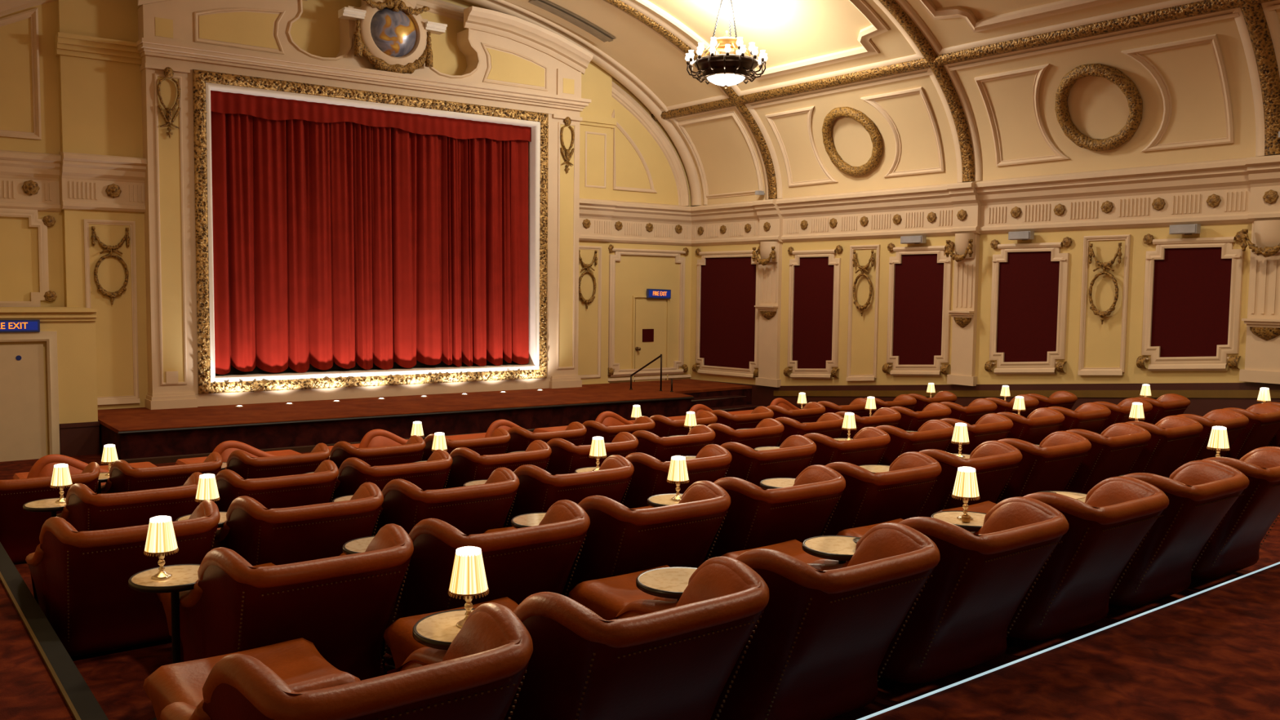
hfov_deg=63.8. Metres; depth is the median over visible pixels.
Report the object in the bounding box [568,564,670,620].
footstool
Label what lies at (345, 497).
side table
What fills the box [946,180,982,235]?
trim
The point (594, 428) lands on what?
armchair
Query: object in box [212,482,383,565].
armchair
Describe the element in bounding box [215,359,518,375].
trim
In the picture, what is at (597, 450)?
table lamp
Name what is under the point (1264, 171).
trim
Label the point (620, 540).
armchair
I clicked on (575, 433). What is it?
armchair
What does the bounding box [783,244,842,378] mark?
wall panel
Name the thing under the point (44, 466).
armchair
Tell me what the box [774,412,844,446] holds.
armchair
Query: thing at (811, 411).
armchair
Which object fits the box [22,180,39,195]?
rosette
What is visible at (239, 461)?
armchair
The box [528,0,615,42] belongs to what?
trim
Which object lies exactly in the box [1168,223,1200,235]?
wall speaker
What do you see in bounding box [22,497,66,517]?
side table
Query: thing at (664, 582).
side table
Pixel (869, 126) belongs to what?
ring
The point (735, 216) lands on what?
trim
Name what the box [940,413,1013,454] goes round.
armchair
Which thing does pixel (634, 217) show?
trim
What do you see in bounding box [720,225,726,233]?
rosette
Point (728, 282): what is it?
wall panel
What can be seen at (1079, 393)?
trim
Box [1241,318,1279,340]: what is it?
corbel bracket
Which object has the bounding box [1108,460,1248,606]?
armchair
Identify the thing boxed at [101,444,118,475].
table lamp
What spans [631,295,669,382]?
door
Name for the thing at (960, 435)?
table lamp
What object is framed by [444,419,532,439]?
armchair
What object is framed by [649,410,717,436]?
armchair
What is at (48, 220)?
rosette
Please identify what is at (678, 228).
rosette
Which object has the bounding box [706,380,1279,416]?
trim
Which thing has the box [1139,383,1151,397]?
table lamp
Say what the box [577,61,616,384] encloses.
trim
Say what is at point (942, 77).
trim
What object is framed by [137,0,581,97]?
trim
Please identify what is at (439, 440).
table lamp
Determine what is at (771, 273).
trim
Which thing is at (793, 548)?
footstool
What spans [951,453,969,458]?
side table
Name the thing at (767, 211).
trim
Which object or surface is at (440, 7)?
trim
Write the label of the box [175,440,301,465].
armchair
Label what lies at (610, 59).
trim
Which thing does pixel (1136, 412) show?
table lamp
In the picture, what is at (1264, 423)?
armchair
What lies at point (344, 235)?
stage curtain
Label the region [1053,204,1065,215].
rosette
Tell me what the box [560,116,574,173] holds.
ornament
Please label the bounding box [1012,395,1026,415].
table lamp
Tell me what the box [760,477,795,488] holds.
side table
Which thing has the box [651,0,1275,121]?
trim
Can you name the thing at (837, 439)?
side table
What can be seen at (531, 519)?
side table
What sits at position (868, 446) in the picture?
armchair
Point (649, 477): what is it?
armchair
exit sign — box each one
[0,320,39,332]
[646,288,671,298]
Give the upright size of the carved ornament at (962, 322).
0.180 m
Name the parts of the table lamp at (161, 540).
lamp shade, stem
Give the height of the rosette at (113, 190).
0.224 m
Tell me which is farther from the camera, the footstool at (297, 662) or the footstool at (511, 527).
the footstool at (511, 527)
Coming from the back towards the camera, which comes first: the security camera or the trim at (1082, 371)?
the security camera
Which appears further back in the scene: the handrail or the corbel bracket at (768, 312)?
the corbel bracket at (768, 312)
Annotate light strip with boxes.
[857,561,1279,719]
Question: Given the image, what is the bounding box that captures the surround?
[192,69,548,394]
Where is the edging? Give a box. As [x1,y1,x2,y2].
[0,542,108,719]
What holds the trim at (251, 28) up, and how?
attached to the trim at (184, 14)
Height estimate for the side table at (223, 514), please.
0.703 m
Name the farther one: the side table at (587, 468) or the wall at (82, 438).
the wall at (82, 438)
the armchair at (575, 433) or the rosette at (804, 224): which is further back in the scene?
the rosette at (804, 224)
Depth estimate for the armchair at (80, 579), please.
5.70 m
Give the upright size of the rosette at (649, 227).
0.197 m
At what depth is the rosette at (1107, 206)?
15.50 m
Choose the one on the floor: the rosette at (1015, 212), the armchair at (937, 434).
the armchair at (937, 434)
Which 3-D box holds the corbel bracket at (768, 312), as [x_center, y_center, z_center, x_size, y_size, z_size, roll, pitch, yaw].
[2.596,-0.973,21.164,0.150,0.290,0.550,-2,5,-38]
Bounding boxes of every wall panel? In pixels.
[692,246,760,378]
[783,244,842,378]
[882,240,954,376]
[984,236,1071,373]
[1136,230,1244,370]
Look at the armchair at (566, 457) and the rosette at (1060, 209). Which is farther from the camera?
the rosette at (1060, 209)
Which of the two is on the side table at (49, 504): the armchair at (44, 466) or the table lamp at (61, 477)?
the table lamp at (61, 477)
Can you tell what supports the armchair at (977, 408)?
on the floor
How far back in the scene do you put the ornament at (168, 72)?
16.34 m
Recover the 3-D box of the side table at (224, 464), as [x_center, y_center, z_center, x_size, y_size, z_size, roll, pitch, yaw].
[-4.064,1.357,9.838,0.382,0.703,0.382,-2,5,-38]
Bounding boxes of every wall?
[0,0,692,382]
[59,421,99,456]
[689,223,1257,386]
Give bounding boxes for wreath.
[90,226,129,304]
[578,249,597,309]
[852,249,874,315]
[1088,242,1122,324]
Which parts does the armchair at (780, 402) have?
mattress, backrest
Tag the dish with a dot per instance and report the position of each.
(855, 540)
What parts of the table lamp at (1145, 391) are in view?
lamp shade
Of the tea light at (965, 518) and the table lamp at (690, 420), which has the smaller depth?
the tea light at (965, 518)
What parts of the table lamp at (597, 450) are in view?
stem, lamp shade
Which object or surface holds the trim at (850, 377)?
attached to the wall at (1102, 342)
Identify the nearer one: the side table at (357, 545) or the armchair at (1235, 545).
the side table at (357, 545)
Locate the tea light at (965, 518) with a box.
[961,515,970,523]
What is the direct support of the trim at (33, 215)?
attached to the wall at (316, 32)
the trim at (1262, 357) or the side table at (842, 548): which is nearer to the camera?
the side table at (842, 548)
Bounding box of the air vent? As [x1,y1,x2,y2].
[165,371,177,383]
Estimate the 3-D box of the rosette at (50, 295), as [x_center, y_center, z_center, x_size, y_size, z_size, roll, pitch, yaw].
[-9.155,-0.990,15.951,0.182,0.182,0.058,-1,4,-37]
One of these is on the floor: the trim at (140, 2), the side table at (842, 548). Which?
the side table at (842, 548)
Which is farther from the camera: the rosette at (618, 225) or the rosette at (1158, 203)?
the rosette at (618, 225)
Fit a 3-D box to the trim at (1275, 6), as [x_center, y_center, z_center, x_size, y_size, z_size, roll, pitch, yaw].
[9.556,-3.565,11.535,0.922,1.551,4.400,-2,5,-38]
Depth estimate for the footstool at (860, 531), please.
6.48 m
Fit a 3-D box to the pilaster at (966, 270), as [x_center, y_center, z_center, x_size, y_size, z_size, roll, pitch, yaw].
[5.488,-0.858,17.502,0.250,2.576,0.520,-2,5,-38]
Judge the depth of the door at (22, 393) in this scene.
14.52 m
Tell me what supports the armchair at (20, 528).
on the floor
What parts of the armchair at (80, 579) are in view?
arm, leg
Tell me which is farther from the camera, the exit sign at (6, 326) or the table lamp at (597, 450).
the exit sign at (6, 326)
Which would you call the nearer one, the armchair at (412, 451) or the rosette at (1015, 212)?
the armchair at (412, 451)
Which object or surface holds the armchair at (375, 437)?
on the floor
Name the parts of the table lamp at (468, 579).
stem, lamp shade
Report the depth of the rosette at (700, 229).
22.84 m
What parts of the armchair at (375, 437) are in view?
mattress, backrest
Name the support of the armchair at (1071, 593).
on the floor
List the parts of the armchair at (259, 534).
arm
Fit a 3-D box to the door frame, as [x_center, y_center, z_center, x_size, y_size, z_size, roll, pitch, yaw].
[0.193,-1.078,22.553,2.194,2.836,0.110,-2,5,-35]
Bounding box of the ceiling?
[460,0,1279,206]
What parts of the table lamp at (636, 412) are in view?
lamp shade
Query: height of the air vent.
0.200 m
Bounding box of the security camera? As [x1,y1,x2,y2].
[755,190,764,195]
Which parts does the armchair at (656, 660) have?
arm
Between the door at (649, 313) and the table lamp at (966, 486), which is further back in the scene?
the door at (649, 313)
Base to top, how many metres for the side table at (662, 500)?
0.703 m
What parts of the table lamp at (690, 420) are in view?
lamp shade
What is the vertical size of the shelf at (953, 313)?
0.110 m
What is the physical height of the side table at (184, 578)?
0.703 m
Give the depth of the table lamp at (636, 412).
12.86 m
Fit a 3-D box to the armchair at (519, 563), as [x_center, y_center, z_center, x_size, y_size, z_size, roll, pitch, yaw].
[-0.841,1.202,5.505,0.969,0.894,0.998,-2,5,-38]
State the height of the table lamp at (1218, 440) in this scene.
0.279 m
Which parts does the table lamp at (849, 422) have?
stem, lamp shade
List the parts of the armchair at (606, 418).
mattress, backrest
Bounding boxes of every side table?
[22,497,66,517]
[96,472,109,493]
[128,564,200,719]
[175,511,226,548]
[220,462,226,471]
[332,494,353,502]
[342,535,395,675]
[412,608,475,650]
[462,479,487,486]
[511,512,546,528]
[574,466,599,472]
[635,566,697,601]
[647,493,683,507]
[670,456,696,461]
[754,446,779,450]
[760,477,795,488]
[802,535,858,564]
[833,438,853,440]
[858,464,889,472]
[930,511,986,532]
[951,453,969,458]
[1038,490,1086,502]
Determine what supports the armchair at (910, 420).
on the floor
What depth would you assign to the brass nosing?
4.82 m
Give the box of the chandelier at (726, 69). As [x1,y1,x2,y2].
[684,0,767,88]
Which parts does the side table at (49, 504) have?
leg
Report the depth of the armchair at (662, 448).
10.24 m
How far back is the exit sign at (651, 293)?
22.62 m
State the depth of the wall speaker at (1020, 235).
16.52 m
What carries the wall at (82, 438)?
on the floor
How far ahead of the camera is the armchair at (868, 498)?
6.93 m
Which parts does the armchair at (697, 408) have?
mattress, backrest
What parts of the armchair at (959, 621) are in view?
arm, leg, arm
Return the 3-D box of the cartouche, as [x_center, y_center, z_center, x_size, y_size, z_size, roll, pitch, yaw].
[-4.434,-5.851,18.380,1.915,1.522,0.520,-2,5,-35]
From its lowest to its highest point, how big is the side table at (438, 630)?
0.703 m
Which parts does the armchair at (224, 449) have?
mattress, backrest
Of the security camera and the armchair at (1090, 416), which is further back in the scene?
the security camera
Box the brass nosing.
[0,572,80,719]
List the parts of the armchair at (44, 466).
backrest, mattress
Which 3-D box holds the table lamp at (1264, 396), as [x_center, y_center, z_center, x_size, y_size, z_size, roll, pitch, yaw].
[7.287,0.462,11.997,0.146,0.279,0.144,-2,5,-38]
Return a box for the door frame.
[608,244,688,377]
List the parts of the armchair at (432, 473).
arm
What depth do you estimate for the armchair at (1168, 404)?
12.89 m
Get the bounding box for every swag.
[751,246,775,265]
[944,239,973,262]
[1240,229,1279,257]
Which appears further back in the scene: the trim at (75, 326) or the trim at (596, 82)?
the trim at (596, 82)
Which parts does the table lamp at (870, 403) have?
lamp shade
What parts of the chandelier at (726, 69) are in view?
lamp glass, lamp glass, lamp glass, lamp glass, lamp glass, lamp glass, chain, ring frame, crown, lamp shade, lamp glass, chain, chain, lamp glass, lamp glass, lamp glass, lamp glass, lamp glass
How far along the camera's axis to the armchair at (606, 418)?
14.29 m
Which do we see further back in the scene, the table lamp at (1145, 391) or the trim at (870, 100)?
the trim at (870, 100)
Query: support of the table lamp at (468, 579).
on the side table at (438, 630)
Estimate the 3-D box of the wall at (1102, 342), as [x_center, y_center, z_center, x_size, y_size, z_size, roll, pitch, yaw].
[8.234,-0.485,14.425,0.300,5.200,23.700,-2,5,-38]
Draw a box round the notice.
[642,328,653,342]
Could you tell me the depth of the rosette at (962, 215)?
17.41 m
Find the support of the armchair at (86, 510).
on the floor
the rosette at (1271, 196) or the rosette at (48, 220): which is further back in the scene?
the rosette at (48, 220)
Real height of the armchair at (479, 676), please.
0.894 m
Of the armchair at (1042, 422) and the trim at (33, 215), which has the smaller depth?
the armchair at (1042, 422)
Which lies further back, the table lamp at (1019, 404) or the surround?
the surround
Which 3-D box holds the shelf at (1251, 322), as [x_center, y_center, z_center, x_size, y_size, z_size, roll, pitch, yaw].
[8.363,-0.492,13.743,0.150,0.110,0.530,-2,5,-38]
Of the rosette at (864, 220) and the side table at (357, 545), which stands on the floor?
the side table at (357, 545)
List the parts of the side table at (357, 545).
leg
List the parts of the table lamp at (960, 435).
stem, lamp shade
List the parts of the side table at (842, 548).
leg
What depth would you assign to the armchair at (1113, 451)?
8.77 m
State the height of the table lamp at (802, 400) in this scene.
0.279 m
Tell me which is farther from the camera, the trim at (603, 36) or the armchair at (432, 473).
the trim at (603, 36)
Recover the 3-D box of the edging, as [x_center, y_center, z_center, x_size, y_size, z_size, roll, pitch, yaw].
[-3.016,1.363,5.184,0.090,0.008,5.900,-2,5,-38]
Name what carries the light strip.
on the floor
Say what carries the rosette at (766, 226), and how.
attached to the wall at (1102, 342)
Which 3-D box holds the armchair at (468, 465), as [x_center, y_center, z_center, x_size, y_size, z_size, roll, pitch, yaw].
[-1.384,1.187,9.473,0.969,0.894,0.998,-2,5,-38]
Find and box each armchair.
[0,462,100,564]
[13,453,157,493]
[25,499,220,661]
[56,471,202,531]
[101,452,222,493]
[160,602,533,719]
[169,523,413,680]
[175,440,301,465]
[202,459,338,511]
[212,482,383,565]
[224,443,330,479]
[328,435,426,469]
[329,448,452,502]
[371,466,519,536]
[384,499,590,656]
[420,427,511,461]
[443,440,551,488]
[444,419,532,439]
[502,454,634,528]
[504,422,586,453]
[504,555,768,719]
[544,431,638,475]
[561,480,730,596]
[581,416,655,444]
[620,444,732,508]
[631,424,715,461]
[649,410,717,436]
[653,522,940,719]
[702,464,845,563]
[707,417,784,448]
[711,406,773,429]
[720,435,816,488]
[766,401,825,422]
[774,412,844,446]
[803,426,890,466]
[811,497,1068,689]
[817,397,869,417]
[819,451,941,536]
[835,407,901,438]
[865,394,916,416]
[875,419,954,465]
[889,402,951,431]
[907,391,956,411]
[915,440,1022,517]
[939,398,997,424]
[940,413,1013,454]
[971,476,1168,647]
[986,394,1039,417]
[995,431,1091,503]
[996,407,1064,444]
[1027,391,1077,409]
[1048,402,1111,433]
[1063,422,1151,493]
[1094,397,1152,434]
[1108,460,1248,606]
[1124,415,1203,477]
[1136,393,1190,424]
[1174,408,1248,470]
[1191,446,1279,578]
[1222,403,1279,459]
[1264,401,1279,447]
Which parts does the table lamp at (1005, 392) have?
lamp shade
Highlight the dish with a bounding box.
[852,537,861,543]
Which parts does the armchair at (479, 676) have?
arm, arm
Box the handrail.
[629,354,673,391]
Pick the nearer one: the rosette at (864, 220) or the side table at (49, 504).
the side table at (49, 504)
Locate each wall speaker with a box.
[900,235,926,244]
[1008,231,1034,239]
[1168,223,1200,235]
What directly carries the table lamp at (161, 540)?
on the side table at (184, 578)
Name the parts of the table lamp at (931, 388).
lamp shade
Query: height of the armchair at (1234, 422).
0.894 m
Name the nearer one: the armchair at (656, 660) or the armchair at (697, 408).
the armchair at (656, 660)
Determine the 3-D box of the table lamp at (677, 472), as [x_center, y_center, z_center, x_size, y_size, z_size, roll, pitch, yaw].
[0.242,0.751,6.541,0.146,0.279,0.144,-2,5,-38]
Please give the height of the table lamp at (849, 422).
0.279 m
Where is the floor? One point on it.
(1214, 654)
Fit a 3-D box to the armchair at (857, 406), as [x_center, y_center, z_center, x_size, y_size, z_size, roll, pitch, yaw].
[2.764,0.997,14.892,0.969,0.894,0.998,-2,5,-38]
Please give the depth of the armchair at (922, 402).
15.63 m
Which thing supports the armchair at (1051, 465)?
on the floor
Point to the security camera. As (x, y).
(757, 193)
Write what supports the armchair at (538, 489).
on the floor
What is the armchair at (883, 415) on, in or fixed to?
on the floor
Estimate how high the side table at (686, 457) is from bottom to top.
0.703 m
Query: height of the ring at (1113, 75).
1.216 m
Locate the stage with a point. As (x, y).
(138, 434)
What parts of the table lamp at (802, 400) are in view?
lamp shade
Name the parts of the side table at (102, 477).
leg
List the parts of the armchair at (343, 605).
arm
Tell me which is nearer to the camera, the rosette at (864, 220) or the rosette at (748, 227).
the rosette at (864, 220)
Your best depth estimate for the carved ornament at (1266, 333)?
13.74 m
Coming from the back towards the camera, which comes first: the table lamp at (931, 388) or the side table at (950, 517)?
the table lamp at (931, 388)
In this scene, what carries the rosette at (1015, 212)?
attached to the wall at (1102, 342)
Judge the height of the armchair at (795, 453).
0.894 m
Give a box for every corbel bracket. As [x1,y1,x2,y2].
[754,305,777,319]
[946,311,974,328]
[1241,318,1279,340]
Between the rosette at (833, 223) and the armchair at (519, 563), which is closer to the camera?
the armchair at (519, 563)
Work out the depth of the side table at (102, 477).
9.19 m
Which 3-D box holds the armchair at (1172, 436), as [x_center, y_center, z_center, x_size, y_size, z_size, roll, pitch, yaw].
[4.690,0.975,9.789,0.969,0.894,0.998,-2,5,-38]
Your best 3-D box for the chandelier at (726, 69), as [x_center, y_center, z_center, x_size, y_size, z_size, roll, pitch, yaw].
[1.433,-5.343,16.985,1.354,1.670,1.352,-2,5,-38]
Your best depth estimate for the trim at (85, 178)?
16.10 m
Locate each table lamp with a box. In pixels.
[49,463,72,503]
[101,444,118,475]
[143,515,178,579]
[195,473,220,502]
[410,421,424,436]
[431,431,447,451]
[448,546,488,628]
[588,436,606,471]
[631,404,641,420]
[666,455,688,501]
[684,411,697,431]
[796,392,807,408]
[841,412,856,439]
[865,396,876,416]
[926,382,935,397]
[951,422,969,457]
[951,466,980,520]
[1000,385,1010,400]
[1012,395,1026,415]
[1128,402,1144,421]
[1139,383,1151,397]
[1206,426,1230,457]
[1257,387,1271,403]
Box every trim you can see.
[0,0,691,381]
[0,7,140,404]
[0,150,62,213]
[0,306,97,455]
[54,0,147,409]
[59,151,146,213]
[136,37,591,406]
[137,0,307,5]
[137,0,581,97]
[155,11,574,93]
[157,76,573,382]
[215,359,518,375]
[463,5,592,74]
[464,0,701,205]
[492,0,707,204]
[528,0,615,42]
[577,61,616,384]
[578,198,617,242]
[603,0,777,199]
[609,200,691,246]
[635,0,889,79]
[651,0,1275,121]
[677,110,763,199]
[690,200,759,246]
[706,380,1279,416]
[747,71,944,186]
[752,198,782,242]
[755,241,782,387]
[773,390,1279,398]
[775,182,955,242]
[845,244,879,381]
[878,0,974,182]
[917,0,1121,32]
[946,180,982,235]
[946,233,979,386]
[948,12,1239,166]
[974,156,1252,234]
[1077,234,1130,375]
[1232,2,1279,156]
[1239,219,1279,384]
[1240,0,1279,155]
[1244,154,1279,222]
[1265,3,1279,11]
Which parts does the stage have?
skirting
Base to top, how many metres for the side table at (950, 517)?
0.703 m
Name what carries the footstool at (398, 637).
on the floor
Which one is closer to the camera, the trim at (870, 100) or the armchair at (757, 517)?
the armchair at (757, 517)
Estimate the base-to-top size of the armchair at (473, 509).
0.894 m
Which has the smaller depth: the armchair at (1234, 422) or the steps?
the armchair at (1234, 422)
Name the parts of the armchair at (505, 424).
mattress, backrest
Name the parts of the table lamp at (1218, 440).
stem, lamp shade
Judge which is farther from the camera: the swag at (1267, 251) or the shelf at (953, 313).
the shelf at (953, 313)
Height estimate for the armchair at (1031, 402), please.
0.894 m
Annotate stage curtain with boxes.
[210,90,531,374]
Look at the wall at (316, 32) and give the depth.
18.11 m
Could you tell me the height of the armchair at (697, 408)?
0.820 m
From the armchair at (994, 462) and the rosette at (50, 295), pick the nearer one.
the armchair at (994, 462)
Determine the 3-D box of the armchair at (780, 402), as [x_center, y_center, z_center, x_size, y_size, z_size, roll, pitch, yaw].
[2.139,0.943,17.298,1.580,0.820,1.715,-2,5,-38]
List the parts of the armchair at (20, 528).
arm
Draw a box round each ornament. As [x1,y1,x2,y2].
[156,66,180,138]
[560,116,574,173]
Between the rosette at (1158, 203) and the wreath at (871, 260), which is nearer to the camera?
the rosette at (1158, 203)
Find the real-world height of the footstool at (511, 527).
0.412 m
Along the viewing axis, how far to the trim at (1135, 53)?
14.66 m
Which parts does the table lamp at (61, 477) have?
lamp shade, stem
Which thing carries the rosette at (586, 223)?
attached to the wall at (316, 32)
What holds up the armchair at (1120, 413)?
on the floor
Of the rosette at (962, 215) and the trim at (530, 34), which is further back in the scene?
the trim at (530, 34)
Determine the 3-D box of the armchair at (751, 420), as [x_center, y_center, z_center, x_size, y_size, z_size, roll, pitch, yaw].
[1.184,1.062,13.668,0.969,0.894,0.998,-2,5,-38]
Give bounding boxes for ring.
[822,106,883,176]
[1054,63,1142,151]
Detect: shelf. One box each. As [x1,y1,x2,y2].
[754,305,777,311]
[946,311,974,317]
[1241,318,1279,328]
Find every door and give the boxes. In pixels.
[0,330,60,462]
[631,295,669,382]
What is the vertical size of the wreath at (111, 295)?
1.230 m
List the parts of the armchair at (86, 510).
arm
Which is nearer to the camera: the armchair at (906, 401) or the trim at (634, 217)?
the armchair at (906, 401)
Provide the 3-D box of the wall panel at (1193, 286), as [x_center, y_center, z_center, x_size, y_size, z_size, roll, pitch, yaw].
[7.816,-0.808,14.613,0.110,2.010,1.430,-2,5,-38]
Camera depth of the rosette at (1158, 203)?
14.89 m
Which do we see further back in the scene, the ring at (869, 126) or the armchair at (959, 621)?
the ring at (869, 126)
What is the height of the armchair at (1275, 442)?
0.894 m
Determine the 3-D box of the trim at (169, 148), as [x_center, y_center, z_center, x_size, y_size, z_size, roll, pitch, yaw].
[-4.515,-2.179,18.672,7.748,4.870,0.008,-2,5,-35]
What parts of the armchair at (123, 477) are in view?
arm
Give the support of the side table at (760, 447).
on the floor
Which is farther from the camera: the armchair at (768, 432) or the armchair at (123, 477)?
the armchair at (768, 432)
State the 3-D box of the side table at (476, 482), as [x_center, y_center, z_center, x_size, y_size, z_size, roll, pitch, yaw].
[-1.131,1.276,7.697,0.382,0.703,0.382,-2,5,-38]
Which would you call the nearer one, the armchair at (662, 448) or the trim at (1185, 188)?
the armchair at (662, 448)
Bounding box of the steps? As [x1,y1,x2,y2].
[691,395,762,412]
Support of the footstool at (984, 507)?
on the floor
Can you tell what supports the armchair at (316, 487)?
on the floor
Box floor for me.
[0,451,1279,719]
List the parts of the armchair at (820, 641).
arm, arm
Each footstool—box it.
[142,637,360,719]
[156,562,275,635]
[383,596,518,668]
[484,526,516,533]
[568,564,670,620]
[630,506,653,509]
[721,539,825,563]
[835,518,903,537]
[936,501,996,532]
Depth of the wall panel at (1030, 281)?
16.62 m
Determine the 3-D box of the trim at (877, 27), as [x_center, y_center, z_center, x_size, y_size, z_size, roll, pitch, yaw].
[-1.797,-5.807,14.431,12.492,1.614,3.850,-2,5,-38]
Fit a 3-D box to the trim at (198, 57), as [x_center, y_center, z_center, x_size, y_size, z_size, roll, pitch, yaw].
[-4.584,-2.234,18.734,8.269,5.810,0.679,-2,5,-35]
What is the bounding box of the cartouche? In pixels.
[337,0,447,74]
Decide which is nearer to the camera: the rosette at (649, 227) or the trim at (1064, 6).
the trim at (1064, 6)
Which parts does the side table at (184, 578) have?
leg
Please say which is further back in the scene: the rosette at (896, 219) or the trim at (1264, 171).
the rosette at (896, 219)
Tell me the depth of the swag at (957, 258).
17.31 m
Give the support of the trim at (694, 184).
attached to the wall at (316, 32)
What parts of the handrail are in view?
post, rail, post, post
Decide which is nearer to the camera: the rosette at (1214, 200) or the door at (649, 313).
the rosette at (1214, 200)
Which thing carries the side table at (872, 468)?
on the floor
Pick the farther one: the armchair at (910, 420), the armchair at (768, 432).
the armchair at (910, 420)
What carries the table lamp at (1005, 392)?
on the side table
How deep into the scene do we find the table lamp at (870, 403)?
12.96 m
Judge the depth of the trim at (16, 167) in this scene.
15.66 m
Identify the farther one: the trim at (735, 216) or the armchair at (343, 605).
the trim at (735, 216)
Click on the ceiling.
(788, 31)
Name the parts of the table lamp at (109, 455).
lamp shade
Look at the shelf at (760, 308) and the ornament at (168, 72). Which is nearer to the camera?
the ornament at (168, 72)
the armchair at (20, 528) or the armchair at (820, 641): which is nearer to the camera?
the armchair at (820, 641)
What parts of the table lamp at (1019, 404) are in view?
lamp shade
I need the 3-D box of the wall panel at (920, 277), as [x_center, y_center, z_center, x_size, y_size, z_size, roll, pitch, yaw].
[4.939,-0.891,18.323,0.110,2.425,1.430,-2,5,-38]
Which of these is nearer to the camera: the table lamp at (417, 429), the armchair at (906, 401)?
the table lamp at (417, 429)
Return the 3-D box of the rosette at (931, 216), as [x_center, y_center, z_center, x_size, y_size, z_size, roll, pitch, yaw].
[5.105,-2.504,18.016,0.060,0.188,0.188,-2,5,-38]
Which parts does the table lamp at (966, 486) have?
stem, lamp shade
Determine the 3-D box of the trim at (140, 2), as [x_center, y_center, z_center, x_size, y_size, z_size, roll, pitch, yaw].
[-6.666,-5.991,16.656,2.658,0.860,0.340,-2,5,-35]
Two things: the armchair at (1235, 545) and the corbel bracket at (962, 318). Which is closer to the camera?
the armchair at (1235, 545)
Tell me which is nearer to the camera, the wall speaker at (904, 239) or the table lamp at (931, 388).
the table lamp at (931, 388)
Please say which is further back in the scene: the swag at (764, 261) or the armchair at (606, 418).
the swag at (764, 261)
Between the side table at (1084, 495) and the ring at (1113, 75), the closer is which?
the side table at (1084, 495)
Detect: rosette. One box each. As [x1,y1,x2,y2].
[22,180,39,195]
[42,215,55,226]
[44,290,57,302]
[105,183,121,197]
[582,218,591,228]
[614,221,622,230]
[645,222,653,231]
[675,224,682,233]
[697,226,703,235]
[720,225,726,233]
[744,223,751,232]
[763,222,770,231]
[800,219,808,229]
[829,217,837,227]
[859,216,868,226]
[892,213,902,224]
[926,212,936,222]
[956,209,967,220]
[1010,206,1021,217]
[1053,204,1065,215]
[1100,200,1113,213]
[1151,197,1165,210]
[1206,194,1221,207]
[1262,189,1279,204]
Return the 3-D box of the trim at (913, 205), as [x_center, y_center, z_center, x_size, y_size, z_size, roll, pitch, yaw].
[4.099,-2.712,19.204,0.240,0.900,4.130,-2,5,-38]
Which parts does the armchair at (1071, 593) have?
leg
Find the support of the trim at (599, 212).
attached to the wall at (316, 32)
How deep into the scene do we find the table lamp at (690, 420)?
11.12 m
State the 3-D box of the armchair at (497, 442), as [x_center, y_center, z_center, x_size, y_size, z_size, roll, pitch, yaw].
[-1.977,1.192,11.220,0.969,0.894,0.998,-2,5,-38]
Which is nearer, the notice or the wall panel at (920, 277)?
the wall panel at (920, 277)
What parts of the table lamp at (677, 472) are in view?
stem, lamp shade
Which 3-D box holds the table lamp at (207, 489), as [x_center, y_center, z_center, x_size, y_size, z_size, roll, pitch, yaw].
[-2.709,0.855,6.436,0.146,0.279,0.144,-2,5,-38]
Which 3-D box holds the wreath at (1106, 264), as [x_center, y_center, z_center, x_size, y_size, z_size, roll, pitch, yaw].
[7.033,-1.154,15.584,0.096,1.230,0.526,-2,5,-38]
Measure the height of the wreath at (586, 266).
1.230 m
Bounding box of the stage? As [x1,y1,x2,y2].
[97,378,751,463]

